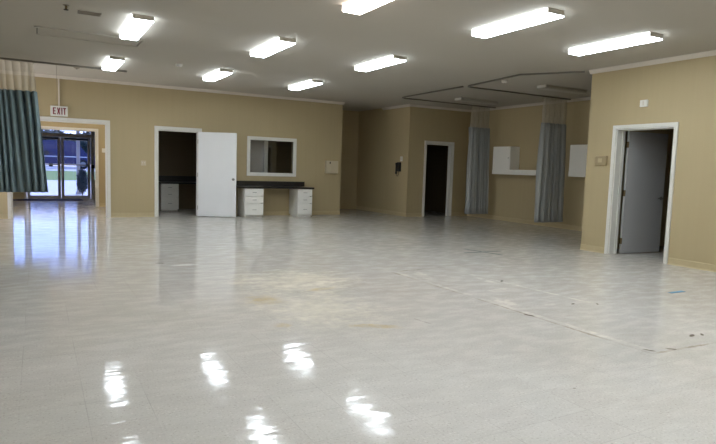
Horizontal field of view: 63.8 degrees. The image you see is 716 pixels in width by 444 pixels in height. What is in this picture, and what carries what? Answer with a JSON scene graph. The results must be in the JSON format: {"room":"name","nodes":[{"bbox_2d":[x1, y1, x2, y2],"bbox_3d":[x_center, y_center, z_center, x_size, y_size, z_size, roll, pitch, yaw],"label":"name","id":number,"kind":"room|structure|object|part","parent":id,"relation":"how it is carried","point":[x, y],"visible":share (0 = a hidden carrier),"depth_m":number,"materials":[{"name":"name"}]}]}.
{"room":"empty medical clinic","nodes":[
{"label":"empty medical clinic","id":0,"kind":"room"},
{"bbox_2d":[40,121,105,202],"bbox_3d":[-8.662,-1.942,15.281,4.600,3.080,0.140,-1,6,-29],"label":"wall","id":1,"kind":"structure","parent":0,"point":[101,128],"depth_m":16.02,"materials":[{"name":"beige paint"}]},
{"bbox_2d":[41,126,98,206],"bbox_3d":[-8.216,-1.490,15.566,2.190,2.155,0.164,-1,6,-29],"label":"door frame","id":2,"kind":"structure","parent":1,"relation":"in","point":[42,127],"depth_m":15.97,"materials":[{"name":"white paint"}]},
{"bbox_2d":[0,74,342,218],"bbox_3d":[-4.761,-1.663,13.590,9.760,3.080,0.140,-1,6,-29],"label":"wall","id":3,"kind":"structure","parent":0,"point":[133,112],"depth_m":13.79,"materials":[{"name":"beige paint"}]},
{"bbox_2d":[0,214,7,218],"bbox_3d":[-8.224,-0.102,11.736,1.850,0.102,0.018,-1,6,-29],"label":"baseboard","id":4,"kind":"structure","parent":3,"relation":"attached to","point":[2,216],"depth_m":12.15,"materials":[{"name":"beige plastic"}]},
{"bbox_2d":[7,116,110,218],"bbox_3d":[-6.534,-1.183,12.639,2.012,2.191,0.164,-1,6,-29],"label":"door frame","id":5,"kind":"structure","parent":3,"relation":"in","point":[106,123],"depth_m":12.96,"materials":[{"name":"white paint"}]},
{"bbox_2d":[50,106,67,116],"bbox_3d":[-6.461,-2.396,12.442,0.330,0.215,0.062,-1,6,-29],"label":"exit sign","id":6,"kind":"object","parent":3,"relation":"attached to","point":[54,110],"visible":1,"depth_m":12.42,"materials":[{"name":"white plastic"}]},
{"bbox_2d":[58,79,59,105],"bbox_3d":[-6.457,-2.796,12.421,0.030,0.582,0.025,-1,6,-29],"label":"conduit","id":7,"kind":"object","parent":3,"relation":"attached to","point":[58,79],"visible":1,"depth_m":12.42,"materials":[{"name":"metal"}]},
{"bbox_2d":[111,213,153,216],"bbox_3d":[-5.237,-0.164,13.399,0.950,0.102,0.018,-1,6,-29],"label":"baseboard","id":8,"kind":"structure","parent":3,"relation":"attached to","point":[112,214],"depth_m":13.39,"materials":[{"name":"beige plastic"}]},
{"bbox_2d":[0,70,344,104],"bbox_3d":[-4.651,-3.155,13.378,9.800,0.064,0.050,-1,6,-29],"label":"trim","id":9,"kind":"structure","parent":3,"relation":"attached to","point":[28,74],"depth_m":13.53,"materials":[{"name":"paint"}]},
{"bbox_2d":[154,126,236,216],"bbox_3d":[-3.910,-1.195,13.946,1.888,2.135,0.458,1,5,-12],"label":"door","id":10,"kind":"structure","parent":3,"relation":"in","point":[216,152],"depth_m":13.96,"materials":[{"name":"white paint"}]},
{"bbox_3d":[-4.303,-1.194,13.803,1.100,2.135,0.023,-1,6,-29],"label":"casing","id":11,"kind":"part","parent":10,"relation":"part of","materials":[{"name":"white paint"}]},
{"bbox_2d":[250,140,267,172],"bbox_3d":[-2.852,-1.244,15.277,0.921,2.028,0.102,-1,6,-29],"label":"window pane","id":12,"kind":"structure","parent":3,"relation":"in","point":[258,149],"depth_m":15.32,"materials":[{"name":"grey glass"}]},
{"bbox_3d":[-2.492,-1.256,15.477,0.095,2.000,0.100,-1,6,-30],"label":"edge trim","id":13,"kind":"part","parent":12,"relation":"part of","materials":[{"name":"white paint"}]},
{"bbox_2d":[236,181,304,185],"bbox_3d":[-2.277,-0.997,14.957,1.925,0.126,0.022,-1,6,-29],"label":"backsplash","id":14,"kind":"structure","parent":3,"relation":"attached to","point":[238,183],"depth_m":14.92,"materials":[{"name":"black laminate"}]},
{"bbox_2d":[247,136,296,176],"bbox_3d":[-2.231,-1.688,14.925,1.350,1.000,0.054,-1,6,-29],"label":"window","id":15,"kind":"structure","parent":3,"relation":"in","point":[249,138],"depth_m":14.90,"materials":[{"name":"white paint"}]},
{"bbox_2d":[236,211,339,215],"bbox_3d":[-2.183,-0.227,15.099,3.840,0.102,0.018,-1,6,-29],"label":"baseboard","id":16,"kind":"structure","parent":3,"relation":"attached to","point":[264,212],"depth_m":15.29,"materials":[{"name":"beige plastic"}]},
{"bbox_2d":[325,161,337,173],"bbox_3d":[-0.721,-1.497,15.725,0.370,0.345,0.105,-1,6,-29],"label":"box","id":17,"kind":"object","parent":3,"relation":"attached to","point":[331,167],"visible":1,"depth_m":15.68,"materials":[{"name":"beige plastic"}]},
{"bbox_2d":[159,131,291,208],"bbox_3d":[-3.913,-1.934,16.785,4.880,3.080,0.140,-1,6,-29],"label":"wall","id":18,"kind":"structure","parent":0,"point":[177,150],"depth_m":16.23,"materials":[{"name":"paint"}]},
{"bbox_2d":[340,110,358,208],"bbox_3d":[-0.730,-1.947,17.988,1.852,3.080,0.140,-1,6,-29],"label":"wall","id":19,"kind":"structure","parent":0,"point":[350,119],"depth_m":18.16,"materials":[{"name":"beige paint"}]},
{"bbox_2d":[0,199,715,443],"bbox_3d":[-0.404,0.434,9.789,14.000,0.120,24.920,-1,6,-29],"label":"floor","id":20,"kind":"structure","parent":0,"point":[351,326],"depth_m":4.57,"materials":[{"name":"tile"}]},
{"bbox_2d":[13,199,82,200],"bbox_3d":[-9.796,-0.701,18.116,2.030,0.012,0.630,-1,6,-29],"label":"door mat","id":21,"kind":"object","parent":20,"relation":"on","point":[13,199],"visible":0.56,"depth_m":18.00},
{"bbox_2d":[159,184,178,210],"bbox_3d":[-5.198,-0.695,15.748,0.460,0.725,0.613,-1,6,-29],"label":"drawer unit","id":22,"kind":"object","parent":20,"relation":"on","point":[168,193],"visible":0.89,"depth_m":15.52,"materials":[{"name":"white laminate"}]},
{"bbox_3d":[-5.073,-0.506,15.530,0.452,0.282,0.012,-1,6,-29],"label":"drawer","id":23,"kind":"part","parent":22,"relation":"part of","materials":[{"name":"white laminate"}]},
{"bbox_3d":[-5.066,-0.748,15.508,0.452,0.167,0.012,-1,6,-29],"label":"drawer","id":24,"kind":"part","parent":22,"relation":"part of","materials":[{"name":"white laminate"}]},
{"bbox_3d":[-5.060,-0.932,15.491,0.452,0.167,0.012,-1,6,-29],"label":"drawer","id":25,"kind":"part","parent":22,"relation":"part of","materials":[{"name":"white laminate"}]},
{"bbox_2d":[159,176,195,183],"bbox_3d":[-4.914,-1.161,15.867,2.200,0.200,0.628,-1,6,-29],"label":"countertop","id":26,"kind":"structure","parent":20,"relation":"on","point":[162,179],"depth_m":16.04,"materials":[{"name":"black laminate"}]},
{"bbox_2d":[238,188,263,217],"bbox_3d":[-2.686,-0.492,14.415,0.475,0.725,0.618,-1,6,-29],"label":"drawer unit","id":27,"kind":"object","parent":20,"relation":"on","point":[250,200],"visible":0.97,"depth_m":14.20,"materials":[{"name":"white laminate"}]},
{"bbox_3d":[-2.560,-0.303,14.195,0.467,0.282,0.012,-1,6,-29],"label":"drawer","id":28,"kind":"part","parent":27,"relation":"part of","materials":[{"name":"white laminate"}]},
{"bbox_3d":[-2.553,-0.545,14.173,0.467,0.167,0.012,-1,6,-29],"label":"drawer","id":29,"kind":"part","parent":27,"relation":"part of","materials":[{"name":"white laminate"}]},
{"bbox_3d":[-2.547,-0.729,14.155,0.467,0.167,0.012,-1,6,-29],"label":"drawer","id":30,"kind":"part","parent":27,"relation":"part of","materials":[{"name":"white laminate"}]},
{"bbox_2d":[236,181,313,188],"bbox_3d":[-2.137,-0.948,14.692,1.970,0.165,0.628,-1,6,-29],"label":"countertop","id":31,"kind":"structure","parent":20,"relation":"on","point":[239,184],"depth_m":14.78,"materials":[{"name":"black laminate"}]},
{"bbox_2d":[289,189,311,216],"bbox_3d":[-1.498,-0.517,15.076,0.405,0.725,0.618,-1,6,-29],"label":"drawer unit","id":32,"kind":"object","parent":20,"relation":"on","point":[300,200],"visible":0.94,"depth_m":14.88,"materials":[{"name":"white laminate"}]},
{"bbox_3d":[-1.372,-0.328,14.857,0.397,0.282,0.012,-1,6,-29],"label":"drawer","id":33,"kind":"part","parent":32,"relation":"part of","materials":[{"name":"white laminate"}]},
{"bbox_3d":[-1.365,-0.569,14.834,0.397,0.167,0.012,-1,6,-29],"label":"drawer","id":34,"kind":"part","parent":32,"relation":"part of","materials":[{"name":"white laminate"}]},
{"bbox_3d":[-1.359,-0.753,14.817,0.397,0.167,0.012,-1,6,-29],"label":"drawer","id":35,"kind":"part","parent":32,"relation":"part of","materials":[{"name":"white laminate"}]},
{"bbox_2d":[0,0,715,110],"bbox_3d":[-0.324,-2.754,9.528,14.000,0.120,25.000,-1,6,-29],"label":"ceiling","id":36,"kind":"structure","parent":0,"point":[206,37],"depth_m":8.24,"materials":[{"name":"paint"}]},
{"bbox_2d":[0,57,126,72],"bbox_3d":[-6.273,-2.947,10.439,3.901,0.034,0.040,-1,6,-30],"label":"rail","id":37,"kind":"object","parent":36,"relation":"attached to","point":[1,58],"visible":1,"depth_m":10.77,"materials":[{"name":"metal"}]},
{"bbox_2d":[0,60,47,192],"bbox_3d":[-6.920,-1.728,10.193,2.487,2.384,0.232,-1,6,-29],"label":"privacy curtain","id":38,"kind":"object","parent":37,"relation":"hanging from","point":[22,160],"visible":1,"depth_m":10.56,"materials":[{"name":"teal fabric"}]},
{"bbox_2d":[34,26,144,46],"bbox_3d":[-3.900,-2.688,8.376,1.420,0.020,0.564,-1,6,-29],"label":"ceiling access panel","id":39,"kind":"object","parent":36,"relation":"attached to","point":[38,30],"visible":1,"depth_m":8.33,"materials":[{"name":"paint"}]},
{"bbox_2d":[77,10,101,16],"bbox_3d":[-3.282,-2.547,7.034,0.260,0.014,0.132,-1,6,-29],"label":"ceiling vent","id":40,"kind":"object","parent":36,"relation":"in","point":[79,11],"visible":1,"depth_m":7.02,"materials":[{"name":"grey metal"}]},
{"bbox_2d":[102,56,124,70],"bbox_3d":[-4.463,-2.877,10.481,0.251,0.070,1.270,-1,6,-29],"label":"fluorescent ceiling light","id":41,"kind":"object","parent":36,"relation":"attached to","point":[113,63],"visible":1,"depth_m":10.22,"materials":[{"name":"white plastic"}]},
{"bbox_2d":[119,14,153,40],"bbox_3d":[-2.941,-2.562,7.614,0.251,0.070,1.270,-1,6,-29],"label":"fluorescent ceiling light","id":42,"kind":"object","parent":36,"relation":"attached to","point":[137,25],"visible":1,"depth_m":7.41,"materials":[{"name":"white plastic"}]},
{"bbox_2d":[203,69,232,80],"bbox_3d":[-2.800,-2.914,11.440,0.251,0.070,1.270,-1,6,-29],"label":"fluorescent ceiling light","id":43,"kind":"object","parent":36,"relation":"attached to","point":[220,73],"visible":1,"depth_m":11.22,"materials":[{"name":"white plastic"}]},
{"bbox_2d":[250,37,295,57],"bbox_3d":[-1.294,-2.605,8.622,0.251,0.070,1.270,-1,6,-29],"label":"fluorescent ceiling light","id":44,"kind":"object","parent":36,"relation":"attached to","point":[281,43],"visible":1,"depth_m":8.43,"materials":[{"name":"white plastic"}]},
{"bbox_2d":[288,80,322,89],"bbox_3d":[-1.148,-2.956,12.440,0.251,0.070,1.270,-1,6,-29],"label":"fluorescent ceiling light","id":45,"kind":"object","parent":36,"relation":"attached to","point":[311,83],"visible":1,"depth_m":12.23,"materials":[{"name":"white plastic"}]},
{"bbox_2d":[342,0,392,14],"bbox_3d":[0.237,-2.300,5.863,0.251,0.070,1.270,-1,6,-29],"label":"fluorescent ceiling light","id":46,"kind":"object","parent":36,"relation":"attached to","point":[359,7],"visible":1,"depth_m":6.14,"materials":[{"name":"white plastic"}]},
{"bbox_2d":[355,55,406,71],"bbox_3d":[0.357,-2.648,9.644,0.251,0.070,1.270,-1,6,-29],"label":"fluorescent ceiling light","id":47,"kind":"object","parent":36,"relation":"attached to","point":[394,59],"visible":1,"depth_m":9.48,"materials":[{"name":"white plastic"}]},
{"bbox_2d":[402,86,495,107],"bbox_3d":[2.974,-2.988,13.939,3.218,0.028,2.528,-1,6,-29],"label":"rail","id":48,"kind":"object","parent":36,"relation":"attached to","point":[403,97],"visible":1,"depth_m":14.42,"materials":[{"name":"metal"}]},
{"bbox_2d":[464,106,489,213],"bbox_3d":[3.304,-1.667,15.707,0.754,2.897,0.212,-1,6,-29],"label":"privacy curtain","id":49,"kind":"object","parent":48,"relation":"hanging from","point":[477,167],"visible":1,"depth_m":15.63,"materials":[{"name":"grey fabric"}]},
{"bbox_2d":[455,97,498,104],"bbox_3d":[2.962,-3.001,14.307,1.220,0.070,0.246,-1,6,-29],"label":"fluorescent ceiling light","id":50,"kind":"object","parent":36,"relation":"attached to","point":[460,99],"visible":1,"depth_m":14.20,"materials":[{"name":"white paint"}]},
{"bbox_2d":[471,7,564,37],"bbox_3d":[1.851,-2.337,6.807,0.251,0.070,1.270,-1,6,-29],"label":"fluorescent ceiling light","id":51,"kind":"object","parent":36,"relation":"attached to","point":[550,14],"visible":1,"depth_m":6.66,"materials":[{"name":"white plastic"}]},
{"bbox_2d":[468,71,584,99],"bbox_3d":[3.426,-2.797,12.046,2.164,0.028,3.905,3,6,17],"label":"rail","id":52,"kind":"object","parent":36,"relation":"attached to","point":[507,77],"visible":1,"depth_m":11.34,"materials":[{"name":"metal"}]},
{"bbox_2d":[534,97,566,222],"bbox_3d":[4.560,-1.432,13.490,0.905,2.877,0.223,-1,6,-29],"label":"privacy curtain","id":53,"kind":"object","parent":52,"relation":"hanging from","point":[550,170],"visible":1,"depth_m":13.41,"materials":[{"name":"grey fabric"}]},
{"bbox_2d":[537,84,586,93],"bbox_3d":[4.227,-2.738,11.901,1.220,0.070,0.246,-1,6,-29],"label":"fluorescent ceiling light","id":54,"kind":"object","parent":36,"relation":"attached to","point":[541,87],"visible":1,"depth_m":11.80,"materials":[{"name":"white paint"}]},
{"bbox_2d":[568,32,662,55],"bbox_3d":[3.409,-2.373,7.709,0.251,0.070,1.270,-1,6,-29],"label":"fluorescent ceiling light","id":55,"kind":"object","parent":36,"relation":"attached to","point":[649,37],"visible":1,"depth_m":7.57,"materials":[{"name":"white plastic"}]},
{"bbox_2d":[356,107,413,212],"bbox_3d":[0.746,-1.818,17.102,0.140,3.080,2.857,-1,6,-29],"label":"wall","id":56,"kind":"structure","parent":0,"point":[385,136],"depth_m":16.86,"materials":[{"name":"beige paint"}]},
{"bbox_2d":[356,206,405,216],"bbox_3d":[0.631,-0.335,17.202,0.018,0.102,2.857,-1,6,-29],"label":"baseboard","id":57,"kind":"structure","parent":56,"relation":"attached to","point":[357,207],"depth_m":17.05,"materials":[{"name":"beige plastic"}]},
{"bbox_2d":[382,104,410,109],"bbox_3d":[1.069,-3.246,16.273,0.050,0.064,1.457,-1,6,-29],"label":"trim","id":58,"kind":"structure","parent":56,"relation":"attached to","point":[405,105],"depth_m":16.23,"materials":[{"name":"paint"}]},
{"bbox_2d":[395,162,400,175],"bbox_3d":[1.125,-1.482,16.187,0.099,0.395,0.170,-1,6,-29],"label":"wall telephone","id":59,"kind":"object","parent":56,"relation":"attached to","point":[398,164],"visible":1,"depth_m":16.17,"materials":[{"name":"black plastic"}]},
{"bbox_2d":[406,213,421,216],"bbox_3d":[1.567,-0.202,16.086,0.528,0.102,0.018,-1,6,-29],"label":"baseboard","id":60,"kind":"structure","parent":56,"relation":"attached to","point":[407,214],"depth_m":16.08,"materials":[{"name":"beige plastic"}]},
{"bbox_2d":[410,107,471,212],"bbox_3d":[2.353,-1.707,16.449,2.028,3.080,0.140,-1,6,-29],"label":"wall","id":61,"kind":"structure","parent":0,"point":[430,124],"depth_m":16.29,"materials":[{"name":"beige paint"}]},
{"bbox_2d":[422,141,454,216],"bbox_3d":[2.247,-1.226,16.429,1.030,2.120,0.164,-1,6,-29],"label":"door frame","id":62,"kind":"structure","parent":61,"relation":"attached to","point":[451,144],"depth_m":16.55,"materials":[{"name":"white paint"}]},
{"bbox_2d":[424,100,590,226],"bbox_3d":[5.366,-1.317,13.270,0.150,3.080,14.100,-1,6,-29],"label":"wall","id":63,"kind":"structure","parent":0,"point":[511,196],"depth_m":15.11,"materials":[{"name":"beige paint"}]},
{"bbox_2d":[409,104,471,111],"bbox_3d":[2.367,-3.197,16.183,2.208,0.064,0.050,-1,6,-29],"label":"trim","id":64,"kind":"structure","parent":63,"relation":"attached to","point":[412,105],"depth_m":16.14,"materials":[{"name":"paint"}]},
{"bbox_2d":[451,212,466,215],"bbox_3d":[2.969,-0.231,16.866,0.600,0.102,0.018,-1,6,-29],"label":"baseboard","id":65,"kind":"structure","parent":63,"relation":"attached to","point":[452,213],"depth_m":16.85,"materials":[{"name":"beige plastic"}]},
{"bbox_2d":[492,146,519,169],"bbox_3d":[3.931,-1.700,15.332,0.358,0.600,0.650,-1,6,-29],"label":"upper cabinet","id":66,"kind":"object","parent":63,"relation":"attached to","point":[507,158],"visible":0.95,"depth_m":15.12,"materials":[{"name":"white laminate"}]},
{"bbox_3d":[3.807,-1.697,15.263,0.018,0.592,0.644,-1,6,-29],"label":"door","id":67,"kind":"part","parent":66,"relation":"part of","materials":[{"name":"white laminate"}]},
{"bbox_2d":[492,169,535,174],"bbox_3d":[4.245,-1.274,14.806,0.335,0.130,1.950,-1,6,-29],"label":"wall shelf","id":68,"kind":"object","parent":63,"relation":"attached to","point":[494,171],"visible":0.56,"depth_m":14.84,"materials":[{"name":"white laminate"}]},
{"bbox_2d":[467,214,581,230],"bbox_3d":[4.778,0.072,14.225,0.018,0.102,6.423,-1,6,-29],"label":"baseboard","id":69,"kind":"structure","parent":63,"relation":"attached to","point":[571,227],"depth_m":14.91,"materials":[{"name":"beige plastic"}]},
{"bbox_2d":[473,97,590,111],"bbox_3d":[4.857,-2.911,13.939,0.050,0.064,6.423,-1,6,-29],"label":"trim","id":70,"kind":"structure","parent":63,"relation":"attached to","point":[584,98],"depth_m":14.67,"materials":[{"name":"paint"}]},
{"bbox_2d":[568,171,585,176],"bbox_3d":[5.489,-1.028,12.582,0.335,0.130,1.930,-1,6,-29],"label":"wall shelf","id":71,"kind":"object","parent":63,"relation":"attached to","point":[570,173],"visible":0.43,"depth_m":13.14,"materials":[{"name":"white laminate"}]},
{"bbox_2d":[569,144,587,170],"bbox_3d":[5.179,-1.453,13.099,0.358,0.600,0.650,-1,6,-29],"label":"upper cabinet","id":72,"kind":"object","parent":63,"relation":"attached to","point":[578,153],"visible":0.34,"depth_m":13.09,"materials":[{"name":"white laminate"}]},
{"bbox_2d":[617,129,673,248],"bbox_3d":[5.290,-1.072,10.608,2.600,3.080,0.140,-1,6,-29],"label":"wall","id":73,"kind":"structure","parent":0,"point":[670,132],"depth_m":10.82,"materials":[{"name":"beige paint"}]},
{"bbox_2d":[581,55,715,264],"bbox_3d":[6.564,-0.553,5.461,0.200,3.080,10.420,-1,6,-29],"label":"wall","id":74,"kind":"structure","parent":0,"point":[683,92],"depth_m":8.55,"materials":[{"name":"beige paint"}]},
{"bbox_2d":[580,244,603,252],"bbox_3d":[4.012,0.454,9.858,0.018,0.102,0.495,-1,6,-29],"label":"baseboard","id":75,"kind":"structure","parent":74,"relation":"attached to","point":[598,249],"depth_m":9.85,"materials":[{"name":"beige plastic"}]},
{"bbox_2d":[595,156,607,164],"bbox_3d":[4.077,-1.030,9.646,0.055,0.150,0.210,-1,6,-29],"label":"wall thermostat","id":76,"kind":"object","parent":74,"relation":"attached to","point":[599,160],"visible":1,"depth_m":9.62,"materials":[{"name":"beige plastic"}]},
{"bbox_2d":[604,122,678,263],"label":"door frame","id":77,"kind":"structure","parent":74,"relation":"in","point":[646,153],"depth_m":9.63,"materials":[{"name":"white paint"}]},
{"bbox_2d":[640,100,647,106],"bbox_3d":[4.451,-1.846,8.960,0.040,0.105,0.124,-1,6,-29],"label":"wall box","id":78,"kind":"object","parent":74,"relation":"attached to","point":[643,103],"visible":1,"depth_m":8.94,"materials":[{"name":"white plastic"}]},
{"bbox_2d":[589,50,715,73],"bbox_3d":[6.492,-2.053,5.278,0.050,0.064,10.460,-1,6,-29],"label":"trim","id":79,"kind":"structure","parent":74,"relation":"attached to","point":[713,52],"depth_m":8.77,"materials":[{"name":"paint"}]},
{"bbox_2d":[667,257,715,271],"bbox_3d":[6.812,1.008,4.849,0.018,0.102,8.815,-1,6,-29],"label":"baseboard","id":80,"kind":"structure","parent":74,"relation":"attached to","point":[671,261],"depth_m":8.35,"materials":[{"name":"beige plastic"}]},
{"bbox_3d":[-10.308,-2.268,18.226,4.600,3.080,0.120,-1,6,-29],"label":"wall","id":81,"kind":"structure","parent":0,"visible":0},
{"bbox_2d":[13,132,94,198],"bbox_3d":[-9.815,-2.049,18.526,3.345,2.620,0.090,-1,6,-29],"label":"door frame","id":82,"kind":"structure","parent":81,"relation":"in","point":[16,195],"depth_m":18.85,"materials":[{"name":"metal"}]},
{"bbox_3d":[-10.907,-1.047,18.026,0.767,0.650,0.060,-1,6,-29],"label":"kick panel","id":83,"kind":"part","parent":82,"relation":"part of","materials":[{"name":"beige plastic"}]},
{"bbox_2d":[27,137,60,198],"bbox_3d":[-10.037,-1.731,18.391,0.955,1.973,0.110,-1,6,-29],"label":"door","id":84,"kind":"structure","parent":82,"relation":"attached to","point":[29,196],"depth_m":18.55,"materials":[{"name":"grey metal"}]},
{"bbox_2d":[61,138,93,198],"bbox_3d":[-9.177,-1.747,18.856,0.970,1.973,0.135,-1,6,-29],"label":"door","id":85,"kind":"structure","parent":82,"relation":"attached to","point":[62,139],"depth_m":18.84,"materials":[{"name":"grey metal"}]},
{"label":"outside","id":86,"kind":"structure","parent":0,"visible":0},
{"bbox_2d":[46,170,94,180],"bbox_3d":[-18.857,-3.068,38.899,85.000,0.610,6.500,-1,6,-29],"label":"lawn","id":87,"kind":"structure","parent":86,"point":[51,175],"depth_m":38.04,"materials":[{"name":"green plant"}]},
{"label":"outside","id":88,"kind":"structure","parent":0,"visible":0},
{"bbox_2d":[30,180,87,198],"bbox_3d":[-12.701,-1.618,27.895,85.000,0.145,18.880,-1,6,-29],"label":"pavement","id":89,"kind":"structure","parent":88,"point":[70,187],"depth_m":24.58,"materials":[{"name":"concrete"}]},
{"bbox_2d":[76,131,80,193],"bbox_3d":[-10.457,-2.405,21.512,0.180,2.746,0.180,-1,6,-29],"label":"porch post","id":90,"kind":"object","parent":89,"relation":"on","point":[77,132],"visible":0.56,"depth_m":21.45,"materials":[{"name":"paint"}]},
{"bbox_2d":[76,169,87,194],"bbox_3d":[-10.079,-1.472,21.071,0.481,0.992,0.444,-1,6,-29],"label":"shrub","id":91,"kind":"object","parent":89,"relation":"on","point":[82,179],"visible":0.99,"depth_m":20.97,"materials":[{"name":"green plant"}]},
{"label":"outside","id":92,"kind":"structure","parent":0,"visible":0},
{"bbox_2d":[45,165,94,171],"bbox_3d":[-23.956,-4.624,53.141,130.000,0.750,23.500,-1,6,-29],"label":"road","id":93,"kind":"structure","parent":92,"point":[54,167],"depth_m":45.55,"materials":[{"name":"grey asphalt"}]},
{"bbox_2d":[41,129,70,165],"bbox_3d":[-29.009,-7.111,54.318,5.641,3.709,5.676,-1,6,-29],"label":"tree","id":94,"kind":"object","parent":93,"relation":"on","point":[45,130],"visible":0.06,"depth_m":53.49,"materials":[{"name":"green plant"}]},
{"bbox_3d":[-29.002,-7.338,54.296,5.641,3.253,5.676,-1,6,-29],"label":"crown","id":95,"kind":"part","parent":94,"relation":"part of","materials":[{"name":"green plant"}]},
{"bbox_2d":[43,140,94,168],"bbox_3d":[-23.524,-5.297,45.194,5.350,2.170,1.970,-1,6,-29],"label":"van","id":96,"kind":"object","parent":93,"relation":"on","point":[49,146],"visible":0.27,"depth_m":44.58,"materials":[{"name":"blue paint"}]},
{"bbox_2d":[64,131,94,167],"bbox_3d":[-23.654,-6.549,51.676,5.422,3.413,5.148,-1,6,-29],"label":"tree","id":97,"kind":"object","parent":93,"relation":"on","point":[83,144],"visible":0.11,"depth_m":49.72,"materials":[{"name":"green plant"}]},
{"bbox_3d":[-23.648,-6.748,51.657,5.422,3.015,5.148,-1,6,-29],"label":"crown","id":98,"kind":"part","parent":97,"relation":"part of","materials":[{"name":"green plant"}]}
]}

